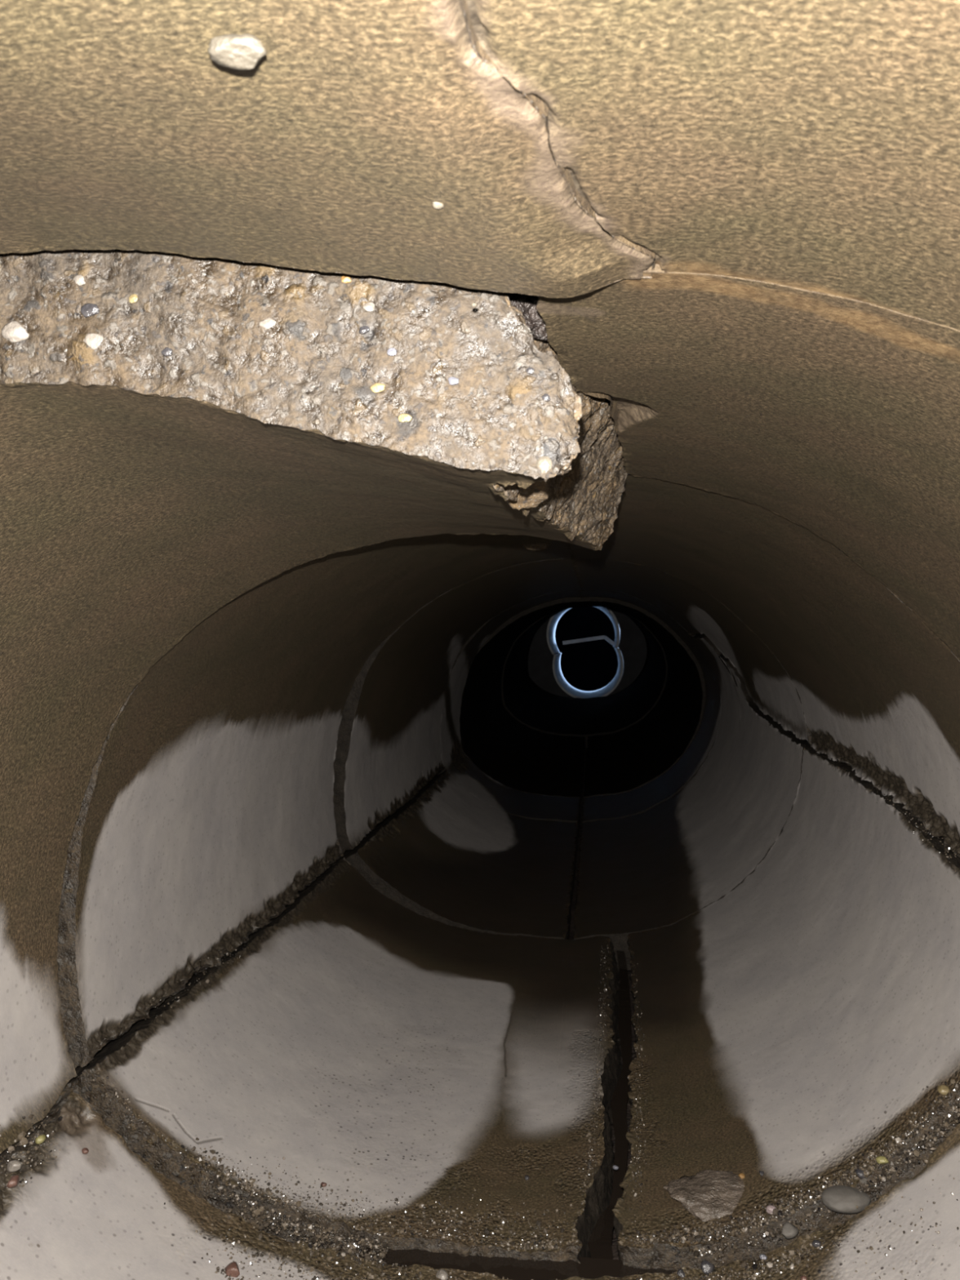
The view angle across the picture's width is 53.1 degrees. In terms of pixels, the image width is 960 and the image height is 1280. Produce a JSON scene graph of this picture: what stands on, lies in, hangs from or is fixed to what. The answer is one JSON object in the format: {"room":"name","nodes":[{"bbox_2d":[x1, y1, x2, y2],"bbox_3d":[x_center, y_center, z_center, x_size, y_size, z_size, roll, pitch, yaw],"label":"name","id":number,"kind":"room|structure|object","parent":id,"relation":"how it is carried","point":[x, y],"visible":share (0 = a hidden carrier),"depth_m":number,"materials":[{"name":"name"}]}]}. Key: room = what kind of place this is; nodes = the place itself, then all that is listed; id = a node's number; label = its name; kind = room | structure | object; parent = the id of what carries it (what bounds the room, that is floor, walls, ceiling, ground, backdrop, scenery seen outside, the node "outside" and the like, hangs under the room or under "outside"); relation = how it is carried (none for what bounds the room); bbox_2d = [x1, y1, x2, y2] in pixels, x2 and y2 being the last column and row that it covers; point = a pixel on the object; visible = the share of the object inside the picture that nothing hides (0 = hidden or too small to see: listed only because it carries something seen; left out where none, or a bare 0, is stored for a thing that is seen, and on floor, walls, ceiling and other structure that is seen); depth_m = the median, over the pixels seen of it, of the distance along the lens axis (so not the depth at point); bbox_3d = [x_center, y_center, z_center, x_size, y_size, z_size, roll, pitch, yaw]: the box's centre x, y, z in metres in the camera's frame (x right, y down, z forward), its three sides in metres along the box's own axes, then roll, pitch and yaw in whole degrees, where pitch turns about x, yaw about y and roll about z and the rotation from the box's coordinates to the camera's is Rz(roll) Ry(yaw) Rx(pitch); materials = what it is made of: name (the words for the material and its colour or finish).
{"room":"underground passage","nodes":[
{"label":"underground passage","id":0,"kind":"room"},
{"bbox_2d":[377,747,636,1260],"bbox_3d":[0.261,0.105,2.537,0.773,0.735,5.101,0,0,7],"label":"wall","id":1,"kind":"structure","parent":0,"point":[628,1115],"depth_m":1.22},
{"bbox_2d":[0,1088,607,1279],"bbox_3d":[-0.130,0.369,0.458,0.423,0.164,0.330,0,0,7],"label":"fragment","id":2,"kind":"object","parent":1,"relation":"on","point":[101,1213],"visible":0.94,"depth_m":0.58,"materials":[{"name":"concrete"}]},
{"bbox_2d":[6,1174,19,1187],"bbox_3d":[-0.265,0.307,0.544,0.006,0.005,0.007,0,0,-12],"label":"pebble","id":3,"kind":"object","parent":2,"relation":"on","point":[14,1180],"visible":1,"depth_m":0.54,"materials":[{"name":"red stone"}]},
{"bbox_2d":[35,1134,45,1144],"bbox_3d":[-0.265,0.301,0.579,0.006,0.005,0.006,0,0,7],"label":"pebble","id":4,"kind":"object","parent":2,"relation":"on","point":[41,1139],"visible":1,"depth_m":0.58,"materials":[{"name":"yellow stone"}]},
{"bbox_2d":[81,1147,88,1154],"bbox_3d":[-0.246,0.319,0.599,0.004,0.003,0.004,0,0,-38],"label":"pebble","id":5,"kind":"object","parent":2,"relation":"on","point":[85,1150],"visible":1,"depth_m":0.60,"materials":[{"name":"red stone"}]},
{"bbox_2d":[225,1261,239,1277],"bbox_3d":[-0.149,0.379,0.578,0.008,0.008,0.010,0,0,-21],"label":"pebble","id":6,"kind":"object","parent":2,"relation":"on","point":[232,1269],"visible":1,"depth_m":0.57,"materials":[{"name":"red stone"}]},
{"bbox_2d":[435,1269,448,1279],"bbox_3d":[-0.024,0.397,0.599,0.008,0.006,0.009,0,0,7],"label":"pebble","id":7,"kind":"object","parent":2,"relation":"on","point":[442,1274],"visible":1,"depth_m":0.60,"materials":[{"name":"white stone"}]},
{"bbox_2d":[0,785,959,1279],"bbox_3d":[0.067,0.269,0.910,0.616,0.267,0.832,0,0,7],"label":"grit","id":8,"kind":"object","parent":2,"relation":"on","point":[924,1142],"visible":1,"depth_m":0.61,"materials":[{"name":"gravel"}]},
{"bbox_2d":[6,1160,21,1172],"bbox_3d":[-0.268,0.302,0.551,0.008,0.006,0.006,0,0,38],"label":"pebble","id":9,"kind":"object","parent":8,"relation":"on","point":[15,1165],"visible":1,"depth_m":0.55,"materials":[{"name":"white stone"}]},
{"bbox_2d":[217,1185,223,1189],"bbox_3d":[-0.172,0.364,0.638,0.004,0.003,0.004,0,0,7],"label":"pebble","id":10,"kind":"object","parent":8,"relation":"on","point":[220,1187],"visible":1,"depth_m":0.64,"materials":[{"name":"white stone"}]},
{"bbox_2d":[765,1204,776,1213],"bbox_3d":[0.186,0.364,0.612,0.007,0.005,0.005,0,0,37],"label":"pebble","id":11,"kind":"object","parent":8,"relation":"on","point":[769,1208],"visible":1,"depth_m":0.61,"materials":[{"name":"pink stone"}]},
{"bbox_2d":[782,1222,799,1239],"bbox_3d":[0.191,0.364,0.591,0.011,0.008,0.011,0,0,7],"label":"pebble","id":12,"kind":"object","parent":8,"relation":"on","point":[789,1231],"visible":1,"depth_m":0.59,"materials":[{"name":"grey stone"}]},
{"bbox_2d":[821,1185,871,1213],"bbox_3d":[0.226,0.344,0.591,0.030,0.012,0.022,0,0,7],"label":"pebble","id":13,"kind":"object","parent":8,"relation":"on","point":[837,1198],"visible":1,"depth_m":0.59,"materials":[{"name":"grey stone"}]},
{"bbox_2d":[875,1155,888,1164],"bbox_3d":[0.249,0.323,0.595,0.007,0.005,0.006,0,0,7],"label":"pebble","id":14,"kind":"object","parent":8,"relation":"on","point":[882,1160],"visible":1,"depth_m":0.59,"materials":[{"name":"yellow stone"}]},
{"bbox_2d":[0,248,628,1153],"bbox_3d":[-0.161,0.096,0.473,0.490,0.468,0.327,0,0,7],"label":"fragment","id":15,"kind":"object","parent":1,"relation":"attached to","point":[180,434],"visible":0.97,"depth_m":0.39,"materials":[{"name":"concrete"}]},
{"bbox_2d":[503,292,547,340],"bbox_3d":[0.010,-0.112,0.326,0.035,0.026,0.022,0,0,7],"label":"clod","id":16,"kind":"object","parent":15,"relation":"on","point":[526,304],"visible":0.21,"depth_m":0.32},
{"bbox_2d":[502,479,548,510],"bbox_3d":[0.016,-0.061,0.376,0.022,0.020,0.022,0,0,7],"label":"shard","id":17,"kind":"object","parent":15,"relation":"on","point":[536,493],"visible":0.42,"depth_m":0.37,"materials":[{"name":"brown concrete"}]},
{"bbox_2d":[56,533,573,1067],"bbox_3d":[-0.101,0.080,0.966,0.378,0.478,0.660,0,0,7],"label":"fragment","id":18,"kind":"object","parent":1,"relation":"attached to","point":[206,810],"visible":0.66,"depth_m":0.84,"materials":[{"name":"concrete"}]},
{"bbox_2d":[523,542,551,551],"bbox_3d":[0.062,-0.109,1.071,0.037,0.020,0.024,0,0,7],"label":"lump","id":19,"kind":"object","parent":18,"relation":"on","point":[535,547],"visible":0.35,"depth_m":1.06,"materials":[{"name":"brown concrete"}]},
{"bbox_2d":[0,0,654,297],"bbox_3d":[-0.216,0.069,0.170,0.522,0.467,0.268,0,0,7],"label":"fragment","id":20,"kind":"object","parent":1,"relation":"attached to","point":[120,128],"visible":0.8,"depth_m":0.20,"materials":[{"name":"concrete"}]},
{"bbox_2d":[207,34,266,69],"bbox_3d":[-0.042,-0.101,0.165,0.010,0.004,0.006,0,0,7],"label":"chip","id":21,"kind":"object","parent":20,"relation":"attached to","point":[236,51],"visible":1,"depth_m":0.16,"materials":[{"name":"white stone"}]},
{"bbox_2d":[432,201,444,208],"bbox_3d":[-0.010,-0.103,0.226,0.003,0.002,0.003,0,0,7],"label":"pebble","id":22,"kind":"object","parent":20,"relation":"on","point":[436,205],"visible":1,"depth_m":0.23,"materials":[{"name":"white stone"}]},
{"bbox_2d":[471,302,477,307],"bbox_3d":[-0.002,-0.095,0.271,0.002,0.001,0.002,0,0,7],"label":"pebble","id":23,"kind":"object","parent":20,"relation":"attached to","point":[473,304],"visible":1,"depth_m":0.27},
{"bbox_2d":[64,857,622,1263],"bbox_3d":[-0.062,0.369,0.963,0.421,0.155,0.663,0,0,7],"label":"fragment","id":24,"kind":"object","parent":1,"relation":"on","point":[365,1034],"visible":0.83,"depth_m":0.80,"materials":[{"name":"concrete"}]},
{"bbox_2d":[320,1182,326,1186],"bbox_3d":[-0.110,0.383,0.676,0.004,0.003,0.004,0,0,7],"label":"pebble","id":25,"kind":"object","parent":24,"relation":"on","point":[324,1184],"visible":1,"depth_m":0.67,"materials":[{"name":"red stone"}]},
{"bbox_2d":[360,950,675,1279],"bbox_3d":[0.081,0.406,0.985,0.230,0.010,0.781,0,0,7],"label":"crack","id":26,"kind":"object","parent":24,"relation":"in","point":[602,1263],"visible":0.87,"depth_m":0.63,"materials":[{"name":"black liquid"}]},
{"bbox_2d":[613,1164,618,1169],"bbox_3d":[0.100,0.388,0.707,0.004,0.003,0.004,0,0,7],"label":"pebble","id":27,"kind":"object","parent":26,"relation":"in","point":[615,1167],"visible":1,"depth_m":0.71,"materials":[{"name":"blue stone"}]},
{"bbox_2d":[328,769,577,939],"bbox_3d":[-0.001,0.368,1.705,0.336,0.163,0.819,0,0,7],"label":"fragment","id":28,"kind":"object","parent":1,"relation":"on","point":[447,855],"visible":0.87,"depth_m":1.54,"materials":[{"name":"concrete"}]},
{"bbox_2d":[333,559,582,853],"bbox_3d":[-0.004,0.074,1.705,0.366,0.467,0.820,0,0,7],"label":"fragment","id":29,"kind":"object","parent":1,"relation":"attached to","point":[388,747],"visible":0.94,"depth_m":1.54,"materials":[{"name":"concrete"}]},
{"bbox_2d":[435,590,582,843],"bbox_3d":[0.060,0.143,2.273,0.362,0.607,0.318,0,0,7],"label":"fragment","id":30,"kind":"object","parent":1,"relation":"on","point":[511,801],"visible":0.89,"depth_m":2.26,"materials":[{"name":"concrete"}]},
{"bbox_2d":[459,596,586,813],"bbox_3d":[0.145,0.134,3.017,0.372,0.629,1.177,0,0,7],"label":"fragment","id":31,"kind":"object","parent":1,"relation":"on","point":[521,757],"visible":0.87,"depth_m":2.86,"materials":[{"name":"black concrete"}]},
{"bbox_2d":[501,608,667,747],"bbox_3d":[0.471,0.086,4.285,0.708,0.640,1.383,0,0,7],"label":"fragment","id":32,"kind":"object","parent":1,"relation":"on","point":[539,709],"visible":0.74,"depth_m":4.05,"materials":[{"name":"black concrete"}]},
{"bbox_2d":[528,606,650,697],"bbox_3d":[0.590,0.051,5.324,1.040,1.040,0.772,0,0,7],"label":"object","id":33,"kind":"object","parent":32,"relation":"attached to","point":[544,670],"visible":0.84,"depth_m":4.96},
{"bbox_2d":[581,596,706,799],"bbox_3d":[0.498,0.132,2.975,0.351,0.628,1.180,0,0,7],"label":"fragment","id":34,"kind":"object","parent":1,"relation":"on","point":[628,759],"visible":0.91,"depth_m":2.76,"materials":[{"name":"black concrete"}]},
{"bbox_2d":[579,590,720,822],"bbox_3d":[0.412,0.144,2.230,0.359,0.608,0.319,0,0,7],"label":"fragment","id":35,"kind":"object","parent":1,"relation":"on","point":[639,800],"visible":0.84,"depth_m":2.21,"materials":[{"name":"concrete"}]},
{"bbox_2d":[572,559,808,743],"bbox_3d":[0.347,-0.013,1.663,0.357,0.293,0.821,0,0,7],"label":"fragment","id":36,"kind":"object","parent":1,"relation":"attached to","point":[767,682],"visible":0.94,"depth_m":1.47,"materials":[{"name":"concrete"}]},
{"bbox_2d":[572,633,810,971],"bbox_3d":[0.344,0.208,1.662,0.352,0.483,0.823,0,0,7],"label":"fragment","id":37,"kind":"object","parent":1,"relation":"on","point":[659,866],"visible":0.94,"depth_m":1.53,"materials":[{"name":"concrete"}]},
{"bbox_2d":[462,0,959,330],"bbox_3d":[0.164,0.052,0.123,0.342,0.414,0.264,0,0,7],"label":"fragment","id":38,"kind":"object","parent":1,"relation":"attached to","point":[814,145],"visible":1,"depth_m":0.19,"materials":[{"name":"concrete"}]},
{"bbox_2d":[536,139,959,660],"bbox_3d":[0.202,0.030,0.420,0.338,0.369,0.341,0,0,7],"label":"fragment","id":39,"kind":"object","parent":1,"relation":"attached to","point":[837,417],"visible":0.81,"depth_m":0.37,"materials":[{"name":"concrete"}]},
{"bbox_2d":[568,398,959,857],"bbox_3d":[0.260,0.010,0.923,0.357,0.335,0.659,0,0,7],"label":"fragment","id":40,"kind":"object","parent":1,"relation":"attached to","point":[878,690],"visible":0.67,"depth_m":0.80,"materials":[{"name":"concrete"}]},
{"bbox_2d":[581,1124,959,1279],"bbox_3d":[0.189,0.312,0.418,0.358,0.282,0.329,0,0,7],"label":"fragment","id":41,"kind":"object","parent":1,"relation":"on","point":[943,1165],"visible":0.98,"depth_m":0.55,"materials":[{"name":"concrete"}]},
{"bbox_2d":[676,1268,684,1277],"bbox_3d":[0.123,0.388,0.588,0.005,0.004,0.006,0,0,7],"label":"pebble","id":42,"kind":"object","parent":41,"relation":"on","point":[680,1272],"visible":1,"depth_m":0.59,"materials":[{"name":"black stone"}]},
{"bbox_2d":[700,1258,714,1274],"bbox_3d":[0.139,0.384,0.588,0.008,0.007,0.010,0,0,7],"label":"pebble","id":43,"kind":"object","parent":41,"relation":"on","point":[707,1267],"visible":1,"depth_m":0.58,"materials":[{"name":"grey stone"}]},
{"bbox_2d":[759,1253,767,1260],"bbox_3d":[0.171,0.373,0.581,0.005,0.003,0.004,0,0,7],"label":"pebble","id":44,"kind":"object","parent":41,"relation":"on","point":[762,1256],"visible":1,"depth_m":0.58,"materials":[{"name":"white stone"}]},
{"bbox_2d":[800,1275,807,1279],"bbox_3d":[0.185,0.365,0.548,0.004,0.003,0.004,0,0,7],"label":"pebble","id":45,"kind":"object","parent":41,"relation":"on","point":[802,1277],"visible":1,"depth_m":0.55,"materials":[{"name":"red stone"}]},
{"bbox_2d":[811,1240,821,1247],"bbox_3d":[0.200,0.358,0.570,0.006,0.004,0.004,0,0,7],"label":"pebble","id":46,"kind":"object","parent":41,"relation":"on","point":[815,1243],"visible":1,"depth_m":0.57,"materials":[{"name":"black stone"}]},
{"bbox_2d":[612,746,959,1271],"bbox_3d":[0.281,0.287,0.921,0.317,0.306,0.670,0,0,7],"label":"fragment","id":47,"kind":"object","parent":1,"relation":"on","point":[795,1022],"visible":0.84,"depth_m":0.78,"materials":[{"name":"concrete"}]},
{"bbox_2d":[662,1168,744,1222],"bbox_3d":[0.169,0.377,0.652,0.081,0.016,0.053,0,0,-7],"label":"flat rock","id":48,"kind":"object","parent":47,"relation":"on","point":[708,1194],"visible":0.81,"depth_m":0.65,"materials":[{"name":"grey stone"}]},
{"bbox_2d":[738,1173,745,1178],"bbox_3d":[0.180,0.369,0.662,0.005,0.004,0.004,0,0,7],"label":"pebble","id":49,"kind":"object","parent":48,"relation":"on","point":[741,1175],"visible":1,"depth_m":0.66,"materials":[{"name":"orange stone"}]},
{"bbox_2d":[759,1170,764,1176],"bbox_3d":[0.192,0.364,0.654,0.003,0.003,0.005,0,0,7],"label":"pebble","id":50,"kind":"object","parent":47,"relation":"on","point":[761,1172],"visible":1,"depth_m":0.65,"materials":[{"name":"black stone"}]},
{"bbox_2d":[854,1168,866,1177],"bbox_3d":[0.237,0.333,0.599,0.006,0.004,0.007,0,0,7],"label":"pebble","id":51,"kind":"object","parent":47,"relation":"on","point":[860,1173],"visible":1,"depth_m":0.60,"materials":[{"name":"grey stone"}]},
{"bbox_2d":[937,1084,949,1095],"bbox_3d":[0.289,0.280,0.598,0.008,0.005,0.007,0,0,7],"label":"pebble","id":52,"kind":"object","parent":47,"relation":"on","point":[943,1090],"visible":1,"depth_m":0.60,"materials":[{"name":"yellow stone"}]},
{"bbox_2d":[552,606,623,697],"bbox_3d":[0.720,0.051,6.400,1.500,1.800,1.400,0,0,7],"label":"pipe opening","id":53,"kind":"structure","parent":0,"point":[589,665],"depth_m":7.09,"materials":[{"name":"black"}]}
]}

